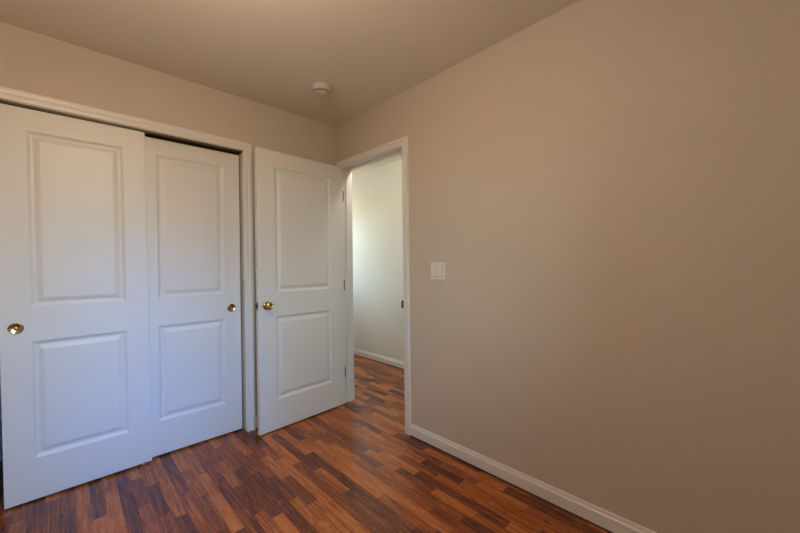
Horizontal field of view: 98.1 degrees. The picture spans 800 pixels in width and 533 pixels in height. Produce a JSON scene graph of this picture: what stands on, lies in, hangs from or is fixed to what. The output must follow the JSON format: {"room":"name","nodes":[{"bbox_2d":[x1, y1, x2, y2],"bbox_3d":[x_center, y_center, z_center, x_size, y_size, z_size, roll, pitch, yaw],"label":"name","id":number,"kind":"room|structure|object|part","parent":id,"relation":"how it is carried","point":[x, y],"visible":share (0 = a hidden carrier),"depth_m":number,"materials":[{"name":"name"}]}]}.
{"room":"empty bedroom","nodes":[
{"label":"empty bedroom","id":0,"kind":"room"},
{"bbox_2d":[0,136,234,459],"bbox_3d":[-2.044,-0.002,2.727,2.650,2.433,0.106,-1,0,-44],"label":"wall","id":1,"kind":"structure","parent":0,"point":[1,449],"depth_m":2.19,"materials":[{"name":"beige paint"}]},
{"bbox_2d":[0,21,336,416],"bbox_3d":[-1.544,-0.006,2.209,2.650,2.433,0.106,-1,0,-44],"label":"wall","id":2,"kind":"structure","parent":0,"point":[30,61],"depth_m":2.15,"materials":[{"name":"beige paint"}]},
{"bbox_2d":[0,103,151,509],"bbox_3d":[-1.777,0.191,1.939,0.606,2.026,0.042,-1,1,-44],"label":"door","id":3,"kind":"structure","parent":2,"relation":"in","point":[75,346],"depth_m":1.89,"materials":[{"name":"white paint"}]},
{"bbox_3d":[-1.941,0.314,1.754,0.058,0.058,0.004,-1,1,-44],"label":"finger pull","id":4,"kind":"part","parent":3,"relation":"part of","materials":[{"name":"gold metal"}]},
{"bbox_2d":[0,86,255,431],"bbox_3d":[-1.605,0.158,2.137,1.351,2.108,0.124,-1,0,-44],"label":"door frame","id":5,"kind":"structure","parent":2,"relation":"attached to","point":[9,96],"depth_m":2.53,"materials":[{"name":"white paint"},{"name":"wood"}]},
{"bbox_2d":[145,137,241,456],"bbox_3d":[-1.405,0.189,2.356,0.612,2.016,0.042,-1,0,-44],"label":"door","id":6,"kind":"structure","parent":2,"relation":"in","point":[192,192],"depth_m":2.34,"materials":[{"name":"white paint"}]},
{"bbox_3d":[-1.218,0.298,2.511,0.058,0.058,0.004,-1,0,-44],"label":"finger pull","id":7,"kind":"part","parent":6,"relation":"part of","materials":[{"name":"gold metal"}]},
{"bbox_2d":[0,0,578,173],"bbox_3d":[-0.670,-1.256,2.049,3.923,0.050,5.362,-1,0,-44],"label":"ceiling","id":8,"kind":"structure","parent":0,"point":[272,53],"depth_m":1.86,"materials":[{"name":"beige paint"}]},
{"bbox_2d":[312,82,330,96],"bbox_3d":[-0.538,-1.209,2.385,0.127,0.051,0.127,-1,0,-44],"label":"smoke detector","id":9,"kind":"object","parent":8,"relation":"attached to","point":[322,89],"visible":1,"depth_m":2.35,"materials":[{"name":"beige plastic"}]},
{"bbox_2d":[0,355,608,532],"bbox_3d":[-0.643,1.227,2.059,3.923,0.050,5.362,-1,0,-44],"label":"floor","id":10,"kind":"structure","parent":0,"point":[353,466],"depth_m":1.86,"materials":[{"name":"laminate"}]},
{"bbox_2d":[352,158,403,361],"bbox_3d":[0.717,-0.036,3.379,0.106,2.433,5.362,-1,0,-44],"label":"wall","id":11,"kind":"structure","parent":0,"point":[377,217],"depth_m":4.32,"materials":[{"name":"white paint"}]},
{"bbox_2d":[354,348,403,369],"bbox_3d":[0.686,1.139,3.341,0.016,0.085,5.150,-1,0,-44],"label":"baseboard","id":12,"kind":"structure","parent":11,"relation":"attached to","point":[375,357],"depth_m":4.31,"materials":[{"name":"white"}]},
{"bbox_2d":[336,0,799,532],"bbox_3d":[-0.010,-0.025,2.604,0.106,2.433,5.256,-1,0,-44],"label":"wall","id":13,"kind":"structure","parent":0,"point":[607,192],"depth_m":1.51,"materials":[{"name":"beige paint"}]},
{"bbox_2d":[336,136,410,435],"bbox_3d":[-0.200,0.138,2.802,0.144,2.111,0.882,-1,0,-44],"label":"door frame","id":14,"kind":"structure","parent":13,"relation":"attached to","point":[398,146],"depth_m":2.77,"materials":[{"name":"white wood"}]},
{"bbox_2d":[254,147,344,434],"bbox_3d":[-0.754,0.171,2.735,0.146,2.036,0.778,0,0,43],"label":"door","id":15,"kind":"structure","parent":14,"relation":"attached to","point":[299,306],"depth_m":2.67,"materials":[{"name":"white paint"}]},
{"bbox_3d":[-0.934,0.280,2.473,0.054,0.065,0.065,0,0,43],"label":"knob","id":16,"kind":"part","parent":15,"relation":"part of","materials":[{"name":"gold metal"}]},
{"bbox_3d":[-0.155,0.137,2.845,0.018,2.111,0.882,-1,0,-44],"label":"casing","id":17,"kind":"part","parent":14,"relation":"part of","materials":[{"name":"white wood"}]},
{"bbox_2d":[431,262,444,279],"bbox_3d":[0.245,0.031,2.256,0.012,0.114,0.117,-1,0,-44],"label":"light switch","id":18,"kind":"object","parent":13,"relation":"attached to","point":[437,268],"visible":1,"depth_m":2.25,"materials":[{"name":"beige plastic"}]},
{"bbox_2d":[410,423,655,532],"bbox_3d":[0.892,1.144,1.599,0.016,0.085,2.356,-1,0,-44],"label":"baseboard","id":19,"kind":"structure","parent":13,"relation":"attached to","point":[603,519],"depth_m":1.80,"materials":[{"name":"white paint"}]}
]}

